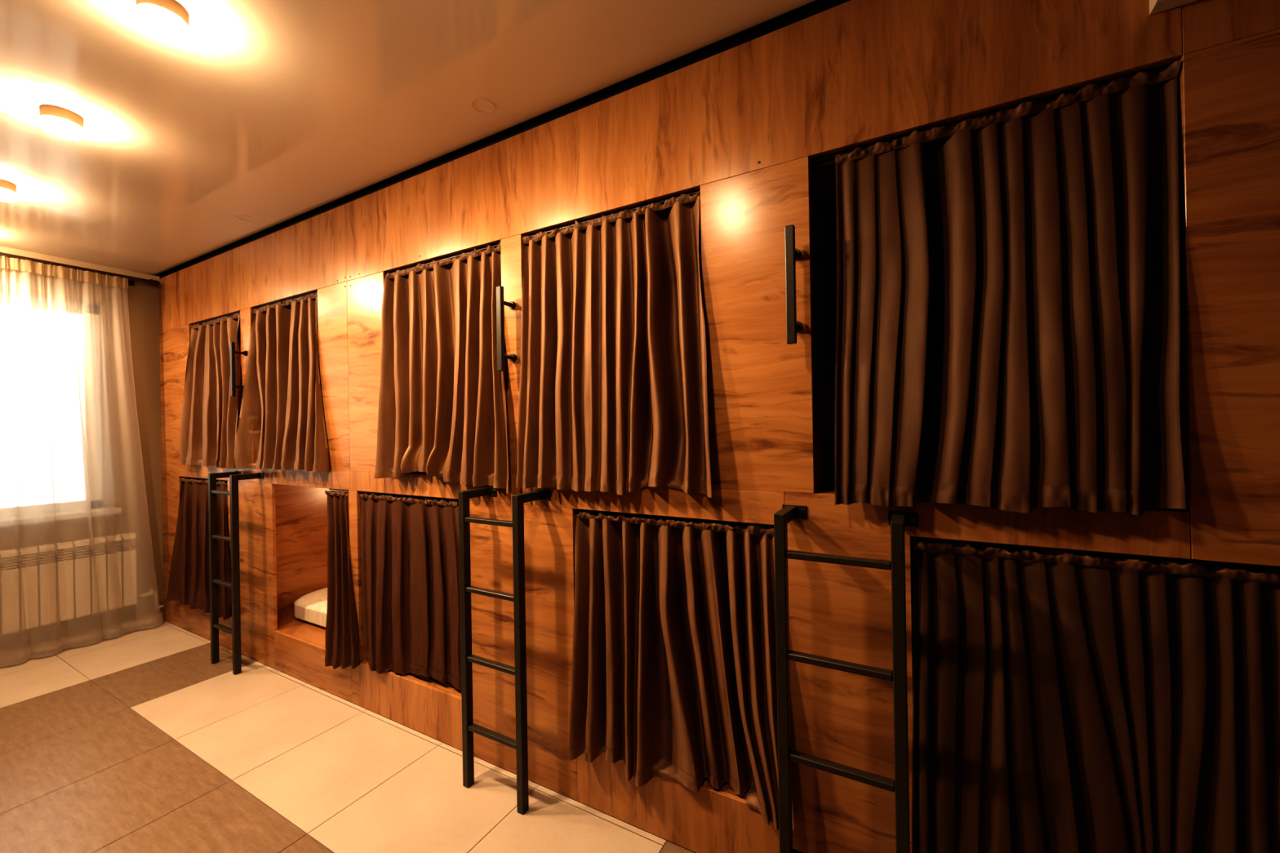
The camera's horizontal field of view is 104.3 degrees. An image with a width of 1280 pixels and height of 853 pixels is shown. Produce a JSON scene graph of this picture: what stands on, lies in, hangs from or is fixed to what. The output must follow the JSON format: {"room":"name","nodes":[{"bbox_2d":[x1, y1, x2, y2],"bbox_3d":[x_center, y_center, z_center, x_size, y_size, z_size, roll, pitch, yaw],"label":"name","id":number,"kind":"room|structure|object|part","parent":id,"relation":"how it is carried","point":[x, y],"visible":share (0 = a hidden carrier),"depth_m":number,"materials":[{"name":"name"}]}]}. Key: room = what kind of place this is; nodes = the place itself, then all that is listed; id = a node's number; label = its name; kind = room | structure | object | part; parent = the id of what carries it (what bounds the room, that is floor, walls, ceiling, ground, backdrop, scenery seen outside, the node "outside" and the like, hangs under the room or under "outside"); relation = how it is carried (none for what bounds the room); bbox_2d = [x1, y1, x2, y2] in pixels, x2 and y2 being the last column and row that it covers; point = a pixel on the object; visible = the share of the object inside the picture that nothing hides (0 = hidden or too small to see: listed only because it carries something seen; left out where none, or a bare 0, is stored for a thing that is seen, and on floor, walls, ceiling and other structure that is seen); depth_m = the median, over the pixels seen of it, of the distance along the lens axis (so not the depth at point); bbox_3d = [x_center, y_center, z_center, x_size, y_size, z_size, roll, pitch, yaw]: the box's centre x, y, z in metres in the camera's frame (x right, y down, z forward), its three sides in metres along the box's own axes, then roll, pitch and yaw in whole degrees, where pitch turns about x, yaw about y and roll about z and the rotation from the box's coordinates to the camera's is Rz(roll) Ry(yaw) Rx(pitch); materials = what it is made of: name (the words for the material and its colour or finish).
{"room":"dormitory","nodes":[
{"label":"dormitory","id":0,"kind":"room"},
{"bbox_2d":[0,267,164,649],"bbox_3d":[-4.247,0.094,3.484,0.320,2.945,5.560,-1,0,29],"label":"wall","id":1,"kind":"structure","parent":0,"point":[143,298],"depth_m":3.84,"materials":[{"name":"beige paint"}]},
{"bbox_2d":[2,290,121,526],"bbox_3d":[-4.504,-0.124,2.829,0.220,1.570,2.150,-1,0,29],"label":"window","id":2,"kind":"structure","parent":1,"relation":"in","point":[77,511],"depth_m":3.68,"materials":[{"name":"white plastic"}]},
{"bbox_3d":[-4.487,0.638,2.826,0.210,0.044,2.150,-1,0,29],"label":"sill","id":3,"kind":"part","parent":2,"relation":"part of","materials":[{"name":"white plastic"}]},
{"bbox_2d":[0,245,159,281],"bbox_3d":[-4.618,-1.150,2.499,0.035,0.045,3.300,-1,0,29],"label":"trim","id":4,"kind":"structure","parent":1,"relation":"attached to","point":[2,249],"depth_m":3.54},
{"bbox_2d":[0,252,159,286],"bbox_3d":[-4.437,-1.106,2.731,0.122,0.070,2.680,-1,0,29],"label":"curtain rod","id":5,"kind":"object","parent":1,"relation":"attached to","point":[131,280],"visible":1,"depth_m":3.54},
{"bbox_2d":[0,255,161,666],"bbox_3d":[-4.311,0.218,2.794,0.106,2.635,2.411,-1,0,29],"label":"sheer curtain","id":6,"kind":"object","parent":5,"relation":"hanging from","point":[56,513],"visible":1,"depth_m":3.41,"materials":[{"name":"white fabric"}]},
{"bbox_2d":[9,533,164,632],"bbox_3d":[-3.943,1.112,3.558,0.108,0.620,0.793,-1,0,29],"label":"radiator","id":7,"kind":"object","parent":1,"relation":"attached to","point":[82,583],"visible":0.53,"depth_m":3.48,"materials":[{"name":"white metal"}]},
{"bbox_2d":[12,612,164,660],"bbox_3d":[-4.583,1.517,2.501,0.014,0.070,3.296,-1,0,29],"label":"baseboard","id":8,"kind":"structure","parent":1,"relation":"attached to","point":[88,635],"depth_m":3.57,"materials":[{"name":"brown wood"}]},
{"bbox_2d":[0,620,694,852],"bbox_3d":[-0.291,1.481,1.274,9.300,0.003,5.360,-1,0,29],"label":"floor","id":9,"kind":"structure","parent":0,"point":[135,741],"depth_m":2.15,"materials":[{"name":"beige tile"}]},
{"bbox_2d":[158,0,1279,852],"bbox_3d":[-0.322,0.125,3.099,6.900,2.711,2.101,-1,0,29],"label":"bunk","id":10,"kind":"object","parent":9,"relation":"on","point":[757,126],"depth_m":1.59,"materials":[{"name":"laminate"}]},
{"bbox_3d":[-3.641,0.960,3.873,0.330,1.155,0.018,-1,0,29],"label":"panel","id":11,"kind":"part","parent":10,"relation":"part of","materials":[{"name":"laminate"}]},
{"bbox_3d":[-3.563,-0.241,3.818,0.556,1.028,0.018,-1,0,29],"label":"panel","id":12,"kind":"part","parent":10,"relation":"part of","materials":[{"name":"laminate"}]},
{"bbox_2d":[166,477,231,620],"bbox_3d":[-3.148,0.846,3.574,1.019,0.934,0.102,-1,0,29],"label":"curtain","id":13,"kind":"object","parent":10,"relation":"hanging from","point":[189,572],"visible":0.77,"depth_m":3.62,"materials":[{"name":"brown fabric"}]},
{"bbox_3d":[-3.148,0.387,3.619,0.795,0.026,0.020,-1,0,29],"label":"curtain rail","id":14,"kind":"part","parent":10,"relation":"part of","materials":[{"name":"black metal"}]},
{"bbox_3d":[-3.143,1.410,3.597,0.795,0.236,0.018,-1,0,29],"label":"skirting panel","id":15,"kind":"part","parent":10,"relation":"part of","materials":[{"name":"laminate"}]},
{"bbox_2d":[179,313,241,468],"bbox_3d":[-2.963,-0.239,3.492,0.881,1.041,0.176,-1,0,29],"label":"curtain","id":16,"kind":"object","parent":10,"relation":"hanging from","point":[210,415],"visible":0.94,"depth_m":3.47,"materials":[{"name":"brown fabric"}]},
{"bbox_3d":[-3.045,0.318,3.532,1.722,0.107,0.018,-1,0,29],"label":"rail panel","id":17,"kind":"part","parent":10,"relation":"part of","materials":[{"name":"laminate"}]},
{"bbox_3d":[-2.973,-0.751,3.511,0.788,0.026,0.020,-1,0,29],"label":"curtain rail","id":18,"kind":"part","parent":10,"relation":"part of","materials":[{"name":"black metal"}]},
{"bbox_2d":[208,471,263,675],"bbox_3d":[-2.576,0.907,3.174,0.372,1.223,0.156,-1,0,29],"label":"ladder","id":19,"kind":"object","parent":10,"relation":"attached to","point":[234,477],"visible":1,"depth_m":3.11,"materials":[{"name":"metal"}]},
{"bbox_3d":[-2.717,0.318,3.265,0.031,0.034,0.118,-1,0,29],"label":"bracket arm","id":20,"kind":"part","parent":19,"relation":"part of"},
{"bbox_3d":[-2.457,0.314,3.119,0.031,0.034,0.118,-1,0,29],"label":"bracket arm","id":21,"kind":"part","parent":19,"relation":"part of"},
{"bbox_3d":[-2.596,-0.367,3.215,0.034,0.348,0.084,-1,0,29],"label":"grab handle","id":22,"kind":"part","parent":10,"relation":"part of","materials":[{"name":"black metal"}]},
{"bbox_3d":[-2.593,-0.478,3.224,0.017,0.017,0.064,-1,0,29],"label":"post","id":23,"kind":"part","parent":10,"relation":"part of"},
{"bbox_3d":[-2.589,-0.256,3.224,0.017,0.017,0.064,-1,0,29],"label":"post","id":24,"kind":"part","parent":10,"relation":"part of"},
{"bbox_3d":[-2.572,-0.258,3.261,0.140,1.028,0.018,-1,0,29],"label":"panel","id":25,"kind":"part","parent":10,"relation":"part of","materials":[{"name":"laminate"}]},
{"bbox_3d":[-2.544,0.941,3.256,0.597,1.155,0.018,-1,0,29],"label":"panel","id":26,"kind":"part","parent":10,"relation":"part of","materials":[{"name":"laminate"}]},
{"bbox_3d":[-2.703,-0.980,3.329,2.555,0.421,0.018,-1,0,29],"label":"fascia panel","id":27,"kind":"part","parent":10,"relation":"part of","materials":[{"name":"laminate"}]},
{"bbox_2d":[233,293,329,473],"bbox_3d":[-2.150,-0.254,3.043,1.014,1.036,0.205,-1,0,31],"label":"curtain","id":28,"kind":"object","parent":10,"relation":"hanging from","point":[282,398],"visible":0.98,"depth_m":2.99,"materials":[{"name":"brown fabric"}]},
{"bbox_3d":[-2.167,-0.765,3.058,0.782,0.026,0.020,-1,0,29],"label":"curtain rail","id":29,"kind":"part","parent":10,"relation":"part of","materials":[{"name":"black metal"}]},
{"bbox_2d":[293,587,327,627],"bbox_3d":[-1.525,1.194,3.886,1.000,0.140,1.810,-1,0,29],"label":"mattress","id":30,"kind":"object","parent":10,"relation":"in","point":[312,607],"visible":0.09,"depth_m":3.23,"materials":[{"name":"white fabric"}]},
{"bbox_3d":[-1.931,0.299,2.906,0.834,0.107,0.018,-1,0,29],"label":"rail panel","id":31,"kind":"part","parent":10,"relation":"part of","materials":[{"name":"laminate"}]},
{"bbox_3d":[-1.920,1.390,2.909,0.818,0.236,0.018,-1,0,29],"label":"skirting panel","id":32,"kind":"part","parent":10,"relation":"part of","materials":[{"name":"laminate"}]},
{"bbox_3d":[-1.704,-0.272,2.774,0.289,1.028,0.018,-1,0,29],"label":"panel","id":33,"kind":"part","parent":10,"relation":"part of","materials":[{"name":"laminate"}]},
{"bbox_3d":[-1.668,0.362,2.788,0.230,0.026,0.020,-1,0,29],"label":"curtain rail","id":34,"kind":"part","parent":10,"relation":"part of","materials":[{"name":"black metal"}]},
{"bbox_2d":[324,489,359,669],"bbox_3d":[-1.634,0.835,2.711,0.368,0.959,0.089,-1,0,34],"label":"curtain","id":35,"kind":"object","parent":10,"relation":"hanging from","point":[342,641],"visible":0.99,"depth_m":2.73,"materials":[{"name":"brown fabric"}]},
{"bbox_3d":[-1.538,0.924,2.691,0.076,1.155,0.018,-1,0,29],"label":"panel","id":36,"kind":"part","parent":10,"relation":"part of","materials":[{"name":"laminate"}]},
{"bbox_3d":[-1.438,-0.277,2.624,0.320,1.028,0.018,-1,0,29],"label":"panel","id":37,"kind":"part","parent":10,"relation":"part of","materials":[{"name":"laminate"}]},
{"bbox_3d":[-1.194,0.287,2.493,0.856,0.107,0.018,-1,0,29],"label":"rail panel","id":38,"kind":"part","parent":10,"relation":"part of","materials":[{"name":"laminate"}]},
{"bbox_3d":[-1.155,0.353,2.499,0.796,0.026,0.020,-1,0,29],"label":"curtain rail","id":39,"kind":"part","parent":10,"relation":"part of","materials":[{"name":"black metal"}]},
{"bbox_2d":[359,493,461,690],"bbox_3d":[-1.147,0.802,2.471,0.815,0.916,0.076,-1,0,27],"label":"curtain","id":40,"kind":"object","parent":10,"relation":"hanging from","point":[410,552],"visible":0.93,"depth_m":2.49,"materials":[{"name":"brown fabric"}]},
{"bbox_3d":[-1.150,1.377,2.477,0.796,0.236,0.018,-1,0,29],"label":"skirting panel","id":41,"kind":"part","parent":10,"relation":"part of","materials":[{"name":"laminate"}]},
{"bbox_2d":[373,242,510,493],"bbox_3d":[-0.912,-0.255,2.311,0.896,1.075,0.184,-1,0,29],"label":"curtain","id":42,"kind":"object","parent":10,"relation":"hanging from","point":[442,411],"visible":0.96,"depth_m":2.31,"materials":[{"name":"brown fabric"}]},
{"bbox_3d":[-0.940,-0.786,2.369,0.815,0.026,0.020,-1,0,29],"label":"curtain rail","id":43,"kind":"part","parent":10,"relation":"part of","materials":[{"name":"black metal"}]},
{"bbox_3d":[-0.649,0.278,2.186,0.395,0.107,0.018,-1,0,29],"label":"rail panel","id":44,"kind":"part","parent":10,"relation":"part of","materials":[{"name":"laminate"}]},
{"bbox_2d":[457,486,550,814],"bbox_3d":[-0.553,0.873,2.038,0.372,1.223,0.156,-1,0,29],"label":"ladder","id":45,"kind":"object","parent":10,"relation":"attached to","point":[468,727],"visible":0.94,"depth_m":1.97,"materials":[{"name":"metal"}]},
{"bbox_3d":[-0.694,0.284,2.129,0.031,0.034,0.118,-1,0,29],"label":"bracket arm","id":46,"kind":"part","parent":45,"relation":"part of"},
{"bbox_3d":[-0.656,0.283,2.177,0.074,0.040,0.004,-1,0,29],"label":"mounting plate","id":47,"kind":"part","parent":45,"relation":"part of","materials":[{"name":"black metal"}]},
{"bbox_3d":[-0.434,0.279,1.983,0.031,0.034,0.118,-1,0,29],"label":"bracket arm","id":48,"kind":"part","parent":45,"relation":"part of"},
{"bbox_3d":[-0.396,0.279,2.031,0.074,0.040,0.004,-1,0,29],"label":"mounting plate","id":49,"kind":"part","parent":45,"relation":"part of","materials":[{"name":"black metal"}]},
{"bbox_3d":[-0.558,-0.402,2.070,0.034,0.348,0.084,-1,0,29],"label":"grab handle","id":50,"kind":"part","parent":10,"relation":"part of","materials":[{"name":"black metal"}]},
{"bbox_3d":[-0.555,-0.513,2.079,0.017,0.017,0.064,-1,0,29],"label":"post","id":51,"kind":"part","parent":10,"relation":"part of","materials":[{"name":"black metal"}]},
{"bbox_3d":[-0.551,-0.291,2.079,0.017,0.017,0.064,-1,0,29],"label":"post","id":52,"kind":"part","parent":10,"relation":"part of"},
{"bbox_3d":[-0.537,-0.292,2.118,0.117,1.028,0.018,-1,0,29],"label":"panel","id":53,"kind":"part","parent":10,"relation":"part of","materials":[{"name":"laminate"}]},
{"bbox_3d":[-0.531,0.907,2.126,0.641,1.155,0.018,-1,0,29],"label":"panel","id":54,"kind":"part","parent":10,"relation":"part of","materials":[{"name":"laminate"}]},
{"bbox_3d":[-0.231,0.270,1.952,0.563,0.107,0.018,-1,0,29],"label":"rail panel","id":55,"kind":"part","parent":10,"relation":"part of","materials":[{"name":"laminate"}]},
{"bbox_3d":[-0.131,-0.800,1.915,0.806,0.026,0.020,-1,0,29],"label":"curtain rail","id":56,"kind":"part","parent":10,"relation":"part of","materials":[{"name":"black metal"}]},
{"bbox_2d":[515,191,711,497],"bbox_3d":[-0.102,-0.280,1.902,0.854,1.055,0.209,-1,0,29],"label":"curtain","id":57,"kind":"object","parent":10,"relation":"hanging from","point":[613,393],"visible":1,"depth_m":1.86,"materials":[{"name":"brown fabric"}]},
{"bbox_3d":[0.111,0.332,1.789,0.825,0.026,0.020,-1,0,29],"label":"curtain rail","id":58,"kind":"part","parent":10,"relation":"part of","materials":[{"name":"black metal"}]},
{"bbox_3d":[0.115,1.355,1.766,0.825,0.236,0.018,-1,0,29],"label":"skirting panel","id":59,"kind":"part","parent":10,"relation":"part of","materials":[{"name":"laminate"}]},
{"bbox_2d":[568,511,794,831],"bbox_3d":[0.131,0.797,1.780,0.849,0.949,0.205,-1,0,29],"label":"curtain","id":60,"kind":"object","parent":10,"relation":"hanging from","point":[674,653],"visible":0.95,"depth_m":1.76,"materials":[{"name":"brown fabric"}]},
{"bbox_3d":[0.235,0.263,1.689,0.508,0.107,0.018,-1,0,29],"label":"rail panel","id":61,"kind":"part","parent":10,"relation":"part of","materials":[{"name":"laminate"}]},
{"bbox_3d":[0.371,-0.308,1.608,0.355,1.028,0.018,-1,0,29],"label":"panel","id":62,"kind":"part","parent":10,"relation":"part of","materials":[{"name":"laminate"}]},
{"bbox_3d":[-0.184,-1.023,1.914,3.223,0.421,0.018,-1,0,29],"label":"fascia panel","id":63,"kind":"part","parent":10,"relation":"part of","materials":[{"name":"laminate"}]},
{"bbox_3d":[0.462,-0.419,1.498,0.034,0.348,0.084,-1,0,29],"label":"grab handle","id":64,"kind":"part","parent":10,"relation":"part of","materials":[{"name":"black metal"}]},
{"bbox_2d":[773,504,918,852],"bbox_3d":[0.581,0.854,1.401,0.372,1.223,0.156,-1,0,29],"label":"ladder","id":65,"kind":"object","parent":10,"relation":"attached to","point":[898,521],"visible":1,"depth_m":1.35,"materials":[{"name":"metal"}]},
{"bbox_3d":[0.441,0.264,1.492,0.031,0.034,0.118,-1,0,29],"label":"bracket arm","id":66,"kind":"part","parent":65,"relation":"part of"},
{"bbox_3d":[0.478,0.264,1.540,0.074,0.040,0.004,-1,0,29],"label":"mounting plate","id":67,"kind":"part","parent":65,"relation":"part of","materials":[{"name":"black metal"}]},
{"bbox_3d":[0.700,0.260,1.346,0.031,0.034,0.118,-1,0,29],"label":"bracket arm","id":68,"kind":"part","parent":65,"relation":"part of"},
{"bbox_3d":[0.738,0.259,1.394,0.074,0.040,0.004,-1,0,29],"label":"mounting plate","id":69,"kind":"part","parent":65,"relation":"part of","materials":[{"name":"black metal"}]},
{"bbox_3d":[0.618,0.834,1.480,0.346,1.262,0.018,-1,0,29],"label":"panel","id":70,"kind":"part","parent":10,"relation":"part of","materials":[{"name":"laminate"}]},
{"bbox_3d":[0.883,-0.817,1.345,0.811,0.026,0.020,-1,0,29],"label":"curtain rail","id":71,"kind":"part","parent":10,"relation":"part of","materials":[{"name":"black metal"}]},
{"bbox_2d":[834,60,1186,515],"bbox_3d":[0.908,-0.303,1.310,0.742,1.046,0.152,-1,0,29],"label":"curtain","id":72,"kind":"object","parent":10,"relation":"hanging from","point":[1007,322],"visible":1,"depth_m":1.26,"materials":[{"name":"fabric"}]},
{"bbox_3d":[1.000,0.249,1.260,0.554,0.107,0.018,-1,0,29],"label":"rail panel","id":73,"kind":"part","parent":10,"relation":"part of","materials":[{"name":"laminate"}]},
{"bbox_3d":[1.127,0.314,1.218,0.816,0.026,0.020,-1,0,29],"label":"curtain rail","id":74,"kind":"part","parent":10,"relation":"part of","materials":[{"name":"black metal"}]},
{"bbox_2d":[911,541,1279,852],"bbox_3d":[1.069,0.774,1.213,0.722,0.935,0.068,-1,0,29],"label":"curtain","id":75,"kind":"object","parent":10,"relation":"hanging from","point":[1064,702],"visible":1,"depth_m":1.21,"materials":[{"name":"brown fabric"}]},
{"bbox_2d":[1149,0,1197,14],"bbox_3d":[1.462,-1.086,0.854,0.795,0.272,0.214,-1,0,29],"label":"air conditioner","id":76,"kind":"object","parent":10,"relation":"attached to","point":[1155,6],"visible":1,"depth_m":1.12,"materials":[{"name":"plastic"}]},
{"bbox_3d":[1.722,-0.277,0.850,1.121,1.135,0.018,-1,0,29],"label":"panel","id":77,"kind":"part","parent":10,"relation":"part of","materials":[{"name":"laminate"}]},
{"bbox_3d":[1.709,-1.055,0.850,1.121,0.421,0.018,-1,0,29],"label":"fascia panel","id":78,"kind":"part","parent":10,"relation":"part of","materials":[{"name":"laminate"}]},
{"bbox_2d":[0,0,816,275],"bbox_3d":[-0.717,-1.269,0.315,9.020,0.060,3.312,-1,0,29],"label":"ceiling","id":79,"kind":"structure","parent":0,"point":[273,113],"depth_m":1.83,"materials":[{"name":"white paint"}]},
{"bbox_2d":[0,178,17,202],"bbox_3d":[-3.143,-1.158,2.434,0.116,0.078,0.116,-1,0,29],"label":"ceiling lamp","id":80,"kind":"object","parent":79,"relation":"attached to","point":[7,189],"visible":1,"depth_m":2.43,"materials":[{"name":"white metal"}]},
{"bbox_2d":[0,187,17,202],"bbox_3d":[-3.143,-1.137,2.434,0.116,0.035,0.116,-1,0,29],"label":"diffuser","id":81,"kind":"object","parent":80,"relation":"attached to","point":[6,194],"depth_m":2.44,"materials":[{"name":"white plastic"}]},
{"bbox_2d":[38,104,84,141],"bbox_3d":[-2.241,-1.174,1.927,0.116,0.078,0.116,-1,0,29],"label":"ceiling lamp","id":82,"kind":"object","parent":79,"relation":"attached to","point":[56,121],"visible":1,"depth_m":1.90,"materials":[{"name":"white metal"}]},
{"bbox_2d":[38,115,84,141],"bbox_3d":[-2.241,-1.152,1.927,0.116,0.035,0.116,-1,0,29],"label":"diffuser","id":83,"kind":"object","parent":82,"relation":"attached to","point":[66,127],"depth_m":1.91,"materials":[{"name":"white plastic"}]},
{"bbox_2d":[134,0,190,45],"bbox_3d":[-1.391,-1.188,1.450,0.116,0.078,0.116,-1,0,29],"label":"ceiling lamp","id":84,"kind":"object","parent":79,"relation":"attached to","point":[166,21],"visible":1,"depth_m":1.43,"materials":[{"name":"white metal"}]},
{"bbox_2d":[471,97,494,112],"bbox_3d":[-0.606,-1.240,1.920,0.088,0.001,0.088,-1,0,29],"label":"ring","id":85,"kind":"object","parent":79,"relation":"attached to","point":[473,100],"visible":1,"depth_m":1.91,"materials":[{"name":"plastic"}]},
{"bbox_2d":[160,0,849,278],"bbox_3d":[-0.708,-1.317,0.331,9.020,0.285,3.350,-1,0,29],"label":"trim","id":86,"kind":"structure","parent":79,"relation":"attached to","point":[817,6],"depth_m":1.97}
]}

